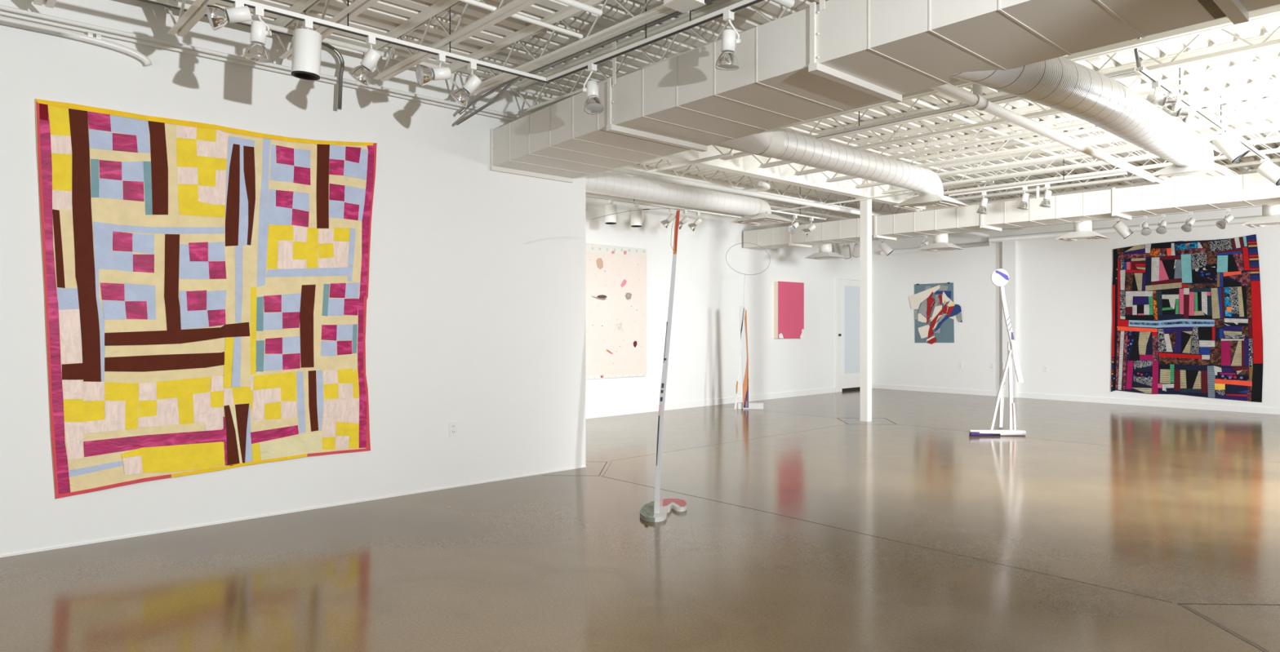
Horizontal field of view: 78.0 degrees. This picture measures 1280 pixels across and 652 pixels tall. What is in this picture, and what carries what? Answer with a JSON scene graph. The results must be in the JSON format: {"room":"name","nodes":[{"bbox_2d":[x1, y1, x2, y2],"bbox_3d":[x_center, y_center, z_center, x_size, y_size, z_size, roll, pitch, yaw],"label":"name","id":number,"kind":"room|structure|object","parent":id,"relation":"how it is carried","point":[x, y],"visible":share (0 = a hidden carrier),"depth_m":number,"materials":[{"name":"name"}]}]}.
{"room":"museum","nodes":[
{"label":"museum","id":0,"kind":"room"},
{"bbox_2d":[0,0,585,555],"bbox_3d":[-3.615,-0.375,4.216,8.385,3.250,0.140,0,0,-43],"label":"wall","id":1,"kind":"structure","parent":0,"point":[476,300],"depth_m":5.71,"materials":[{"name":"paint"}]},
{"bbox_2d":[0,16,151,66],"bbox_3d":[-4.688,-1.608,3.066,4.849,0.130,0.048,0,0,-43],"label":"pipe","id":2,"kind":"object","parent":1,"relation":"attached to","point":[88,37],"visible":1,"depth_m":4.45,"materials":[{"name":"white metal"}]},
{"bbox_2d":[35,98,377,498],"bbox_3d":[-2.612,-0.175,5.022,1.958,2.284,0.028,0,0,-43],"label":"patchwork quilt","id":3,"kind":"object","parent":1,"relation":"attached to","point":[206,286],"visible":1,"depth_m":4.89,"materials":[{"name":"multicoloured fabric"}]},
{"bbox_2d":[0,11,514,120],"bbox_3d":[-3.755,-1.679,3.937,7.400,0.026,0.026,0,0,-43],"label":"conduit","id":4,"kind":"object","parent":1,"relation":"attached to","point":[233,61],"visible":0.98,"depth_m":4.94,"materials":[{"name":"white metal"}]},
{"bbox_2d":[0,4,519,118],"bbox_3d":[-3.732,-1.706,3.942,7.440,0.032,0.032,0,0,-43],"label":"conduit","id":5,"kind":"object","parent":1,"relation":"attached to","point":[2,7],"visible":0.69,"depth_m":4.89,"materials":[{"name":"white metal"}]},
{"bbox_2d":[0,466,586,557],"bbox_3d":[-3.565,1.244,4.162,8.385,0.012,0.006,0,0,-43],"label":"baseboard","id":6,"kind":"structure","parent":1,"relation":"attached to","point":[480,482],"depth_m":5.15,"materials":[{"name":"paint"}]},
{"bbox_2d":[585,171,793,226],"bbox_3d":[0.240,-1.330,8.059,3.702,0.272,0.524,0,0,-43],"label":"spiral duct","id":7,"kind":"object","parent":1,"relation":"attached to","point":[755,209],"visible":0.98,"depth_m":8.14,"materials":[{"name":"metal"}]},
{"bbox_2d":[729,213,793,226],"bbox_3d":[1.410,-1.240,9.134,0.524,0.091,0.524,0,0,-43],"label":"diffuser","id":8,"kind":"object","parent":7,"relation":"attached to","point":[765,219],"depth_m":9.06,"materials":[{"name":"white metal"}]},
{"bbox_2d":[0,388,1279,651],"bbox_3d":[2.610,1.300,4.844,18.400,0.101,14.400,0,0,-43],"label":"floor","id":9,"kind":"structure","parent":0,"point":[806,525],"depth_m":4.37,"materials":[{"name":"concrete"}]},
{"bbox_2d":[592,208,760,522],"bbox_3d":[0.238,0.241,5.170,0.814,2.018,0.749,0,0,-43],"label":"sculpture","id":10,"kind":"object","parent":9,"relation":"on","point":[656,510],"visible":1,"depth_m":5.15,"materials":[{"name":"grey metal"}]},
{"bbox_2d":[725,242,770,408],"bbox_3d":[1.633,0.001,11.947,0.667,2.498,0.250,0,0,4],"label":"sculpture","id":11,"kind":"object","parent":9,"relation":"on","point":[745,404],"visible":1,"depth_m":11.87,"materials":[{"name":"metal"}]},
{"bbox_2d":[855,196,875,422],"bbox_3d":[2.971,-0.215,10.399,0.210,2.930,0.180,0,0,-43],"label":"column","id":12,"kind":"structure","parent":9,"relation":"on","point":[865,205],"depth_m":10.36,"materials":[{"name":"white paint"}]},
{"bbox_2d":[657,145,1024,230],"bbox_3d":[3.026,-1.810,10.450,9.800,0.260,0.130,0,0,-43],"label":"steel beam","id":13,"kind":"structure","parent":12,"relation":"on","point":[748,166],"depth_m":9.23,"materials":[{"name":"white metal"}]},
{"bbox_2d":[624,151,733,176],"bbox_3d":[0.243,-1.655,8.306,0.036,0.036,1.900,0,0,-43],"label":"conduit","id":14,"kind":"object","parent":13,"relation":"attached to","point":[729,154],"visible":0.66,"depth_m":8.01,"materials":[{"name":"white metal"}]},
{"bbox_2d":[742,181,770,191],"bbox_3d":[1.403,-1.645,9.431,0.246,0.060,0.619,0,0,-18],"label":"pipe","id":15,"kind":"object","parent":13,"relation":"attached to","point":[765,186],"visible":0.89,"depth_m":9.43,"materials":[{"name":"white metal"}]},
{"bbox_2d":[775,181,994,211],"bbox_3d":[2.872,-1.640,10.248,0.024,0.024,3.400,0,0,-43],"label":"conduit","id":16,"kind":"object","parent":13,"relation":"attached to","point":[988,182],"visible":0.66,"depth_m":9.99,"materials":[{"name":"white metal"}]},
{"bbox_2d":[968,268,1026,435],"bbox_3d":[4.065,0.299,9.068,0.627,1.900,0.204,0,0,0],"label":"sculpture","id":17,"kind":"object","parent":9,"relation":"on","point":[999,277],"visible":1,"depth_m":8.99,"materials":[{"name":"metal"}]},
{"bbox_2d":[585,191,873,411],"bbox_3d":[0.711,-0.375,12.155,11.106,3.250,0.150,0,0,-44],"label":"wall","id":18,"kind":"structure","parent":0,"point":[704,354],"depth_m":12.59,"materials":[{"name":"paint"}]},
{"bbox_2d":[585,243,646,379],"bbox_3d":[-0.581,-0.194,10.774,1.828,1.833,0.025,0,0,-43],"label":"painting","id":19,"kind":"object","parent":18,"relation":"attached to","point":[615,277],"visible":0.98,"depth_m":10.98,"materials":[{"name":"fabric"}]},
{"bbox_2d":[585,387,835,418],"bbox_3d":[0.272,1.202,11.620,9.433,0.095,0.012,0,0,-44],"label":"baseboard","id":20,"kind":"structure","parent":18,"relation":"attached to","point":[612,412],"depth_m":12.23,"materials":[{"name":"paint"}]},
{"bbox_2d":[773,281,804,338],"bbox_3d":[2.600,-0.273,13.801,0.747,0.985,0.102,0,0,-43],"label":"painting","id":21,"kind":"object","parent":18,"relation":"attached to","point":[788,297],"visible":1,"depth_m":13.72,"materials":[{"name":"pink paint"}]},
{"bbox_2d":[835,275,860,392],"bbox_3d":[4.097,0.150,15.283,1.120,2.200,0.082,0,0,-43],"label":"door","id":22,"kind":"structure","parent":18,"relation":"in","point":[850,380],"depth_m":15.25,"materials":[{"name":"paint"}]},
{"bbox_2d":[181,0,1279,221],"bbox_3d":[2.610,-2.000,4.844,18.400,0.100,14.400,0,0,-43],"label":"ceiling","id":23,"kind":"structure","parent":0,"point":[383,16],"depth_m":5.71,"materials":[{"name":"paint"}]},
{"bbox_2d":[33,0,56,8],"bbox_3d":[0.281,-1.825,0.448,0.104,0.249,10.640,0,0,-43],"label":"joist","id":24,"kind":"object","parent":23,"relation":"attached to","point":[48,3],"visible":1,"depth_m":4.16,"materials":[{"name":"white metal"}]},
{"bbox_2d":[149,0,443,68],"bbox_3d":[-3.869,-1.870,3.507,6.650,0.034,0.034,0,0,-43],"label":"pipe","id":25,"kind":"object","parent":24,"relation":"attached to","point":[171,2],"visible":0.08,"depth_m":5.19,"materials":[{"name":"white metal"}]},
{"bbox_2d":[458,0,582,38],"bbox_3d":[-2.880,-1.747,2.446,6.870,0.026,0.026,0,0,-43],"label":"joist bridging","id":26,"kind":"object","parent":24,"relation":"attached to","point":[485,6],"visible":1,"depth_m":4.51,"materials":[{"name":"white metal"}]},
{"bbox_2d":[554,0,602,16],"bbox_3d":[-2.711,-1.770,2.180,6.760,0.036,0.036,0,0,-43],"label":"joist bridging","id":27,"kind":"object","parent":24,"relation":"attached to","point":[574,3],"visible":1,"depth_m":4.37,"materials":[{"name":"white metal"}]},
{"bbox_2d":[164,0,217,36],"bbox_3d":[0.737,-1.825,0.868,0.104,0.249,10.640,0,0,-43],"label":"joist","id":28,"kind":"object","parent":23,"relation":"attached to","point":[185,22],"visible":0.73,"depth_m":4.40,"materials":[{"name":"white metal"}]},
{"bbox_2d":[137,0,344,110],"bbox_3d":[-2.506,-1.707,5.004,1.284,0.445,0.028,0,0,-43],"label":"conduit","id":29,"kind":"object","parent":23,"relation":"attached to","point":[333,49],"visible":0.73,"depth_m":5.38,"materials":[{"name":"white metal"}]},
{"bbox_2d":[271,0,379,60],"bbox_3d":[1.194,-1.825,1.288,0.104,0.249,10.640,0,0,-43],"label":"joist","id":30,"kind":"object","parent":23,"relation":"attached to","point":[356,7],"visible":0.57,"depth_m":4.62,"materials":[{"name":"white metal"}]},
{"bbox_2d":[221,0,551,83],"bbox_3d":[-1.963,-1.794,3.982,3.700,0.372,0.036,0,0,-43],"label":"track","id":31,"kind":"object","parent":23,"relation":"hanging from","point":[251,4],"visible":0.95,"depth_m":4.45,"materials":[{"name":"white metal"}]},
{"bbox_2d":[205,0,251,31],"bbox_3d":[-2.047,-1.534,3.934,0.203,0.152,0.122,0,0,-37],"label":"track spotlight","id":32,"kind":"object","parent":31,"relation":"hanging from","point":[218,17],"visible":1,"depth_m":3.90,"materials":[{"name":"white metal"}]},
{"bbox_2d":[243,6,271,62],"bbox_3d":[-1.943,-1.478,4.009,0.122,0.265,0.122,0,0,-43],"label":"track spotlight","id":33,"kind":"object","parent":31,"relation":"hanging from","point":[256,51],"visible":1,"depth_m":3.98,"materials":[{"name":"white metal"}]},
{"bbox_2d":[291,18,321,79],"bbox_3d":[-1.761,-1.463,4.176,0.147,0.295,0.151,0,0,-43],"label":"track spotlight","id":34,"kind":"object","parent":31,"relation":"hanging from","point":[307,42],"visible":1,"depth_m":4.12,"materials":[{"name":"white metal"}]},
{"bbox_2d":[348,35,381,86],"bbox_3d":[-1.536,-1.476,4.417,0.174,0.268,0.122,0,0,-14],"label":"track spotlight","id":35,"kind":"object","parent":31,"relation":"hanging from","point":[362,73],"visible":1,"depth_m":4.38,"materials":[{"name":"white metal"}]},
{"bbox_2d":[415,53,451,85],"bbox_3d":[-1.227,-1.510,4.684,0.202,0.201,0.122,0,0,-43],"label":"track spotlight","id":36,"kind":"object","parent":31,"relation":"hanging from","point":[424,74],"visible":1,"depth_m":4.65,"materials":[{"name":"white metal"}]},
{"bbox_2d":[449,62,481,107],"bbox_3d":[-1.068,-1.475,4.848,0.188,0.269,0.123,0,0,-18],"label":"track spotlight","id":37,"kind":"object","parent":31,"relation":"hanging from","point":[461,95],"visible":1,"depth_m":4.81,"materials":[{"name":"white metal"}]},
{"bbox_2d":[364,0,540,81],"bbox_3d":[1.650,-1.825,1.707,0.104,0.249,10.640,0,0,-43],"label":"joist","id":38,"kind":"object","parent":23,"relation":"attached to","point":[441,6],"visible":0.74,"depth_m":4.83,"materials":[{"name":"white metal"}]},
{"bbox_2d":[444,0,676,96],"bbox_3d":[2.106,-1.825,2.127,0.104,0.249,10.640,0,0,-43],"label":"joist","id":39,"kind":"object","parent":23,"relation":"attached to","point":[555,19],"visible":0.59,"depth_m":5.00,"materials":[{"name":"white metal"}]},
{"bbox_2d":[455,0,714,124],"bbox_3d":[-0.275,-1.638,4.897,0.076,0.217,3.184,0,0,-44],"label":"conduit","id":40,"kind":"object","parent":39,"relation":"attached to","point":[676,13],"visible":0.98,"depth_m":5.02,"materials":[{"name":"white metal"}]},
{"bbox_2d":[458,0,715,115],"bbox_3d":[-0.228,-1.686,4.919,0.124,0.170,3.150,0,0,-45],"label":"conduit","id":41,"kind":"object","parent":39,"relation":"attached to","point":[504,84],"visible":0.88,"depth_m":5.80,"materials":[{"name":"white metal"}]},
{"bbox_2d":[662,0,706,13],"bbox_3d":[0.230,-1.700,4.125,0.160,0.049,0.160,0,0,-43],"label":"junction box","id":42,"kind":"object","parent":39,"relation":"attached to","point":[682,6],"visible":1,"depth_m":4.12,"materials":[{"name":"white metal"}]},
{"bbox_2d":[511,0,788,113],"bbox_3d":[2.563,-1.825,2.546,0.104,0.249,10.640,0,0,-43],"label":"joist","id":43,"kind":"object","parent":23,"relation":"attached to","point":[527,82],"visible":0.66,"depth_m":5.41,"materials":[{"name":"white metal"}]},
{"bbox_2d":[480,77,559,98],"bbox_3d":[-0.777,-1.860,6.349,1.150,0.032,0.032,0,0,-43],"label":"pipe","id":44,"kind":"object","parent":43,"relation":"attached to","point":[513,86],"visible":0.53,"depth_m":6.24,"materials":[{"name":"white metal"}]},
{"bbox_2d":[546,0,764,81],"bbox_3d":[0.191,-1.794,4.343,0.036,0.372,2.335,0,0,-43],"label":"track","id":45,"kind":"object","parent":23,"relation":"hanging from","point":[744,3],"visible":1,"depth_m":4.43,"materials":[{"name":"white metal"}]},
{"bbox_2d":[582,62,604,114],"bbox_3d":[-0.290,-1.458,4.839,0.122,0.304,0.146,0,0,-43],"label":"track spotlight","id":46,"kind":"object","parent":45,"relation":"hanging from","point":[593,104],"visible":1,"depth_m":4.84,"materials":[{"name":"white metal"}]},
{"bbox_2d":[715,10,741,71],"bbox_3d":[0.448,-1.465,4.064,0.122,0.290,0.123,0,0,-43],"label":"track spotlight","id":47,"kind":"object","parent":45,"relation":"hanging from","point":[727,60],"visible":1,"depth_m":4.03,"materials":[{"name":"white metal"}]},
{"bbox_2d":[585,176,741,218],"bbox_3d":[0.366,-1.764,10.388,3.400,0.432,0.036,0,0,-43],"label":"track","id":48,"kind":"object","parent":23,"relation":"hanging from","point":[586,195],"visible":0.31,"depth_m":10.25,"materials":[{"name":"white metal"}]},
{"bbox_2d":[604,200,616,224],"bbox_3d":[-0.359,-1.405,9.722,0.142,0.291,0.142,0,0,-43],"label":"track spotlight","id":49,"kind":"object","parent":48,"relation":"hanging from","point":[610,208],"visible":1,"depth_m":9.67,"materials":[{"name":"white metal"}]},
{"bbox_2d":[631,203,641,227],"bbox_3d":[-0.045,-1.405,10.010,0.142,0.291,0.142,0,0,-43],"label":"track spotlight","id":50,"kind":"object","parent":48,"relation":"hanging from","point":[636,215],"visible":1,"depth_m":9.95,"materials":[{"name":"white metal"}]},
{"bbox_2d":[604,164,897,220],"bbox_3d":[1.655,-1.825,11.166,10.750,0.249,0.104,0,0,-43],"label":"joist","id":51,"kind":"object","parent":23,"relation":"attached to","point":[633,166],"visible":0.14,"depth_m":11.53,"materials":[{"name":"white metal"}]},
{"bbox_2d":[621,159,915,215],"bbox_3d":[2.095,-1.825,10.687,10.750,0.249,0.104,0,0,-43],"label":"joist","id":52,"kind":"object","parent":23,"relation":"attached to","point":[625,167],"visible":0.2,"depth_m":9.99,"materials":[{"name":"white metal"}]},
{"bbox_2d":[764,200,859,223],"bbox_3d":[1.215,-1.825,11.644,10.750,0.249,0.104,0,0,-43],"label":"joist","id":53,"kind":"object","parent":23,"relation":"attached to","point":[770,202],"visible":0.12,"depth_m":13.06,"materials":[{"name":"white metal"}]},
{"bbox_2d":[489,0,1279,182],"bbox_3d":[1.848,-1.573,3.385,0.918,0.654,8.504,0,0,-41],"label":"duct","id":54,"kind":"object","parent":23,"relation":"hanging from","point":[830,56],"visible":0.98,"depth_m":4.08,"materials":[{"name":"metal"}]},
{"bbox_2d":[712,127,968,211],"bbox_3d":[1.710,-1.304,6.354,2.883,0.461,0.500,0,0,-40],"label":"spiral duct","id":55,"kind":"object","parent":54,"relation":"attached to","point":[777,143],"visible":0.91,"depth_m":6.10,"materials":[{"name":"metal"}]},
{"bbox_2d":[893,194,968,211],"bbox_3d":[2.621,-1.119,7.123,0.480,0.091,0.480,0,0,-43],"label":"diffuser","id":56,"kind":"object","parent":55,"relation":"attached to","point":[922,202],"depth_m":7.07,"materials":[{"name":"white metal"}]},
{"bbox_2d":[948,56,1241,184],"bbox_3d":[2.904,-1.302,4.851,3.286,0.455,0.556,0,0,-37],"label":"spiral duct","id":57,"kind":"object","parent":54,"relation":"attached to","point":[1062,84],"visible":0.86,"depth_m":4.31,"materials":[{"name":"metal"}]},
{"bbox_2d":[1145,160,1241,184],"bbox_3d":[3.991,-1.119,5.707,0.480,0.091,0.480,0,0,-43],"label":"diffuser","id":58,"kind":"object","parent":57,"relation":"attached to","point":[1197,170],"depth_m":5.69,"materials":[{"name":"white metal"}]},
{"bbox_2d":[810,67,1136,138],"bbox_3d":[2.162,-1.806,6.189,0.036,0.347,3.015,0,0,-43],"label":"track","id":59,"kind":"object","parent":23,"relation":"hanging from","point":[1131,70],"visible":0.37,"depth_m":6.13,"materials":[{"name":"white metal"}]},
{"bbox_2d":[711,4,1279,159],"bbox_3d":[4.341,-1.825,4.276,0.104,0.249,10.780,0,0,-43],"label":"joist","id":60,"kind":"object","parent":23,"relation":"attached to","point":[1264,45],"visible":0.37,"depth_m":5.25,"materials":[{"name":"white metal"}]},
{"bbox_2d":[743,173,1279,249],"bbox_3d":[5.725,-1.468,8.917,0.540,0.444,11.380,0,0,-43],"label":"duct","id":61,"kind":"object","parent":23,"relation":"hanging from","point":[1252,188],"visible":0.83,"depth_m":9.54,"materials":[{"name":"metal"}]},
{"bbox_2d":[605,167,989,237],"bbox_3d":[2.825,-1.580,10.816,8.800,0.060,0.060,0,0,-43],"label":"pipe","id":62,"kind":"object","parent":61,"relation":"attached to","point":[621,171],"visible":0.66,"depth_m":9.20,"materials":[{"name":"white metal"}]},
{"bbox_2d":[805,244,846,259],"bbox_3d":[2.948,-1.272,12.559,0.480,0.396,0.480,0,0,-43],"label":"air diffuser","id":63,"kind":"object","parent":61,"relation":"attached to","point":[825,252],"visible":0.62,"depth_m":12.47,"materials":[{"name":"paint"}]},
{"bbox_2d":[916,233,964,251],"bbox_3d":[4.241,-1.272,11.153,0.480,0.396,0.480,0,0,-43],"label":"air diffuser","id":64,"kind":"object","parent":61,"relation":"attached to","point":[940,242],"visible":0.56,"depth_m":11.07,"materials":[{"name":"paint"}]},
{"bbox_2d":[1055,220,1111,241],"bbox_3d":[5.486,-1.272,9.798,0.480,0.396,0.480,0,0,-43],"label":"air diffuser","id":65,"kind":"object","parent":61,"relation":"attached to","point":[1082,230],"visible":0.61,"depth_m":9.72,"materials":[{"name":"paint"}]},
{"bbox_2d":[1240,203,1279,228],"bbox_3d":[6.752,-1.272,8.421,0.480,0.396,0.480,0,0,-43],"label":"air diffuser","id":66,"kind":"object","parent":61,"relation":"attached to","point":[1270,217],"visible":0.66,"depth_m":8.37,"materials":[{"name":"paint"}]},
{"bbox_2d":[752,31,1279,168],"bbox_3d":[4.798,-1.825,4.696,0.104,0.249,10.780,0,0,-43],"label":"joist","id":67,"kind":"object","parent":23,"relation":"attached to","point":[1272,69],"visible":0.59,"depth_m":5.99,"materials":[{"name":"white metal"}]},
{"bbox_2d":[778,56,1279,175],"bbox_3d":[5.254,-1.825,5.115,0.104,0.249,10.780,0,0,-43],"label":"joist","id":68,"kind":"object","parent":23,"relation":"attached to","point":[1255,65],"visible":0.59,"depth_m":7.01,"materials":[{"name":"white metal"}]},
{"bbox_2d":[778,6,1279,128],"bbox_3d":[3.885,-1.825,3.857,0.104,0.249,10.780,0,0,-43],"label":"joist","id":69,"kind":"object","parent":23,"relation":"attached to","point":[1274,11],"visible":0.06,"depth_m":4.84,"materials":[{"name":"white metal"}]},
{"bbox_2d":[948,172,1127,196],"bbox_3d":[4.623,-1.814,9.345,0.052,0.332,2.000,0,0,-43],"label":"track","id":70,"kind":"object","parent":23,"relation":"hanging from","point":[1122,173],"visible":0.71,"depth_m":9.23,"materials":[{"name":"white metal"}]},
{"bbox_2d":[1017,186,1029,210],"bbox_3d":[4.545,-1.514,9.390,0.132,0.272,0.122,0,0,-43],"label":"track spotlight","id":71,"kind":"object","parent":70,"relation":"hanging from","point":[1023,205],"visible":1,"depth_m":9.36,"materials":[{"name":"white metal"}]},
{"bbox_2d":[1039,183,1051,208],"bbox_3d":[4.717,-1.514,9.204,0.132,0.272,0.122,0,0,-43],"label":"track spotlight","id":72,"kind":"object","parent":70,"relation":"hanging from","point":[1046,203],"visible":1,"depth_m":9.17,"materials":[{"name":"white metal"}]},
{"bbox_2d":[930,83,1155,182],"bbox_3d":[3.123,-1.624,5.764,4.200,0.632,0.080,0,0,-43],"label":"drain pipe","id":73,"kind":"object","parent":23,"relation":"attached to","point":[975,100],"visible":0.61,"depth_m":5.20,"materials":[{"name":"white metal"}]},
{"bbox_2d":[835,204,1262,244],"bbox_3d":[5.948,-1.739,11.852,0.036,0.482,7.000,0,0,-43],"label":"track","id":74,"kind":"object","parent":23,"relation":"hanging from","point":[1260,205],"visible":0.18,"depth_m":11.27,"materials":[{"name":"white metal"}]},
{"bbox_2d":[1112,218,1133,239],"bbox_3d":[6.742,-1.357,11.042,0.252,0.285,0.142,0,0,17],"label":"track spotlight","id":75,"kind":"object","parent":74,"relation":"hanging from","point":[1120,227],"visible":1,"depth_m":10.99,"materials":[{"name":"white metal"}]},
{"bbox_2d":[1181,212,1195,231],"bbox_3d":[7.220,-1.368,10.416,0.196,0.264,0.121,0,0,-35],"label":"track spotlight","id":76,"kind":"object","parent":74,"relation":"hanging from","point":[1187,227],"visible":1,"depth_m":10.39,"materials":[{"name":"white metal"}]},
{"bbox_2d":[1216,208,1233,229],"bbox_3d":[7.491,-1.371,10.135,0.200,0.259,0.121,0,0,-15],"label":"track spotlight","id":77,"kind":"object","parent":74,"relation":"hanging from","point":[1222,224],"visible":1,"depth_m":10.10,"materials":[{"name":"white metal"}]},
{"bbox_2d":[821,77,1279,182],"bbox_3d":[5.710,-1.825,5.535,0.104,0.249,10.780,0,0,-43],"label":"joist","id":78,"kind":"object","parent":23,"relation":"attached to","point":[1272,82],"visible":0.66,"depth_m":7.50,"materials":[{"name":"white metal"}]},
{"bbox_2d":[845,96,1279,188],"bbox_3d":[6.167,-1.825,5.955,0.104,0.249,10.780,0,0,-43],"label":"joist","id":79,"kind":"object","parent":23,"relation":"attached to","point":[1277,99],"visible":0.44,"depth_m":8.00,"materials":[{"name":"white metal"}]},
{"bbox_2d":[872,111,1279,194],"bbox_3d":[6.623,-1.825,6.374,0.104,0.249,10.780,0,0,-43],"label":"joist","id":80,"kind":"object","parent":23,"relation":"attached to","point":[1265,140],"visible":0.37,"depth_m":8.56,"materials":[{"name":"white metal"}]},
{"bbox_2d":[908,98,1134,185],"bbox_3d":[4.558,-1.880,8.673,9.850,0.028,0.028,0,0,-43],"label":"joist bridging","id":81,"kind":"object","parent":80,"relation":"attached to","point":[919,102],"visible":0.27,"depth_m":7.67,"materials":[{"name":"white metal"}]},
{"bbox_2d":[897,127,1279,199],"bbox_3d":[7.080,-1.825,6.794,0.104,0.249,10.780,0,0,-43],"label":"joist","id":82,"kind":"object","parent":23,"relation":"attached to","point":[1271,150],"visible":0.41,"depth_m":9.07,"materials":[{"name":"white metal"}]},
{"bbox_2d":[942,141,1279,200],"bbox_3d":[7.536,-1.825,7.214,0.104,0.249,10.780,0,0,-43],"label":"joist","id":83,"kind":"object","parent":23,"relation":"attached to","point":[1274,161],"visible":0.22,"depth_m":9.58,"materials":[{"name":"white metal"}]},
{"bbox_2d":[955,157,1278,204],"bbox_3d":[8.449,-1.825,8.053,0.104,0.249,10.780,0,0,-43],"label":"joist","id":84,"kind":"object","parent":23,"relation":"attached to","point":[1274,157],"visible":0.06,"depth_m":10.70,"materials":[{"name":"white metal"}]},
{"bbox_2d":[959,147,1279,205],"bbox_3d":[7.993,-1.825,7.633,0.104,0.249,10.780,0,0,-43],"label":"joist","id":85,"kind":"object","parent":23,"relation":"attached to","point":[1245,171],"visible":0.09,"depth_m":10.04,"materials":[{"name":"white metal"}]},
{"bbox_2d":[973,165,1279,203],"bbox_3d":[8.905,-1.825,8.472,0.104,0.249,10.780,0,0,-43],"label":"joist","id":86,"kind":"object","parent":23,"relation":"attached to","point":[1243,171],"visible":0.13,"depth_m":11.23,"materials":[{"name":"white metal"}]},
{"bbox_2d":[1137,66,1270,160],"bbox_3d":[4.716,-1.806,6.455,4.120,0.347,0.036,0,0,-43],"label":"track","id":87,"kind":"object","parent":23,"relation":"hanging from","point":[1143,71],"visible":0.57,"depth_m":6.03,"materials":[{"name":"white metal"}]},
{"bbox_2d":[1146,80,1182,111],"bbox_3d":[3.483,-1.526,5.260,0.204,0.219,0.122,0,0,33],"label":"track spotlight","id":88,"kind":"object","parent":87,"relation":"hanging from","point":[1172,102],"visible":0.97,"depth_m":5.25,"materials":[{"name":"white metal"}]},
{"bbox_2d":[1161,92,1196,124],"bbox_3d":[3.757,-1.518,5.516,0.123,0.233,0.205,0,0,-43],"label":"track spotlight","id":89,"kind":"object","parent":87,"relation":"hanging from","point":[1185,114],"visible":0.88,"depth_m":5.47,"materials":[{"name":"white metal"}]},
{"bbox_2d":[1212,128,1249,163],"bbox_3d":[4.879,-1.490,6.531,0.247,0.290,0.142,0,0,38],"label":"track spotlight","id":90,"kind":"object","parent":87,"relation":"hanging from","point":[1226,143],"visible":1,"depth_m":6.49,"materials":[{"name":"white metal"}]},
{"bbox_2d":[1256,159,1279,186],"bbox_3d":[6.157,-1.497,7.689,0.142,0.276,0.258,0,0,-33],"label":"track spotlight","id":91,"kind":"object","parent":87,"relation":"hanging from","point":[1268,170],"visible":1,"depth_m":7.67,"materials":[{"name":"white metal"}]},
{"bbox_3d":[3.428,-1.825,3.437,0.104,0.249,10.780,0,0,-43],"label":"joist","id":92,"kind":"object","parent":23,"relation":"attached to","visible":0},
{"bbox_2d":[786,126,1036,196],"bbox_3d":[3.712,-1.880,9.593,9.850,0.028,0.028,0,0,-43],"label":"joist bridging","id":93,"kind":"object","parent":92,"relation":"attached to","point":[791,127],"visible":0.27,"depth_m":8.54,"materials":[{"name":"white metal"}]},
{"bbox_2d":[873,206,1279,408],"bbox_3d":[9.324,-0.375,10.950,0.150,3.250,13.900,0,0,-43],"label":"wall","id":94,"kind":"structure","parent":0,"point":[1065,288],"depth_m":13.57,"materials":[{"name":"paint"}]},
{"bbox_2d":[880,241,991,254],"bbox_3d":[5.512,-1.460,14.882,0.080,0.100,2.151,0,0,-43],"label":"pipe","id":95,"kind":"object","parent":94,"relation":"attached to","point":[984,243],"visible":0.68,"depth_m":14.49,"materials":[{"name":"white metal"}]},
{"bbox_2d":[908,282,962,344],"bbox_3d":[5.561,-0.234,14.911,0.025,1.156,1.067,0,0,-43],"label":"collage","id":96,"kind":"object","parent":94,"relation":"attached to","point":[935,308],"visible":1,"depth_m":14.91,"materials":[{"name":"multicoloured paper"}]},
{"bbox_2d":[1002,240,1017,398],"bbox_3d":[6.487,-0.140,13.859,0.110,2.780,0.225,0,0,-43],"label":"column","id":97,"kind":"structure","parent":94,"relation":"attached to","point":[1010,248],"depth_m":13.80,"materials":[{"name":"paint"}]},
{"bbox_2d":[874,383,1279,414],"bbox_3d":[9.333,1.205,10.822,0.010,0.090,13.700,0,0,-43],"label":"baseboard","id":98,"kind":"structure","parent":94,"relation":"attached to","point":[1022,395],"depth_m":12.80,"materials":[{"name":"paint"}]},
{"bbox_2d":[988,216,1259,242],"bbox_3d":[8.990,-1.520,11.084,0.090,0.110,8.150,0,0,-43],"label":"pipe","id":99,"kind":"object","parent":94,"relation":"attached to","point":[1244,220],"visible":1,"depth_m":12.58,"materials":[{"name":"white metal"}]},
{"bbox_2d":[1111,234,1262,402],"bbox_3d":[8.233,-0.113,12.000,0.030,2.406,1.940,0,0,-43],"label":"patchwork quilt","id":100,"kind":"object","parent":94,"relation":"attached to","point":[1187,315],"visible":1,"depth_m":11.93,"materials":[{"name":"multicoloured fabric"}]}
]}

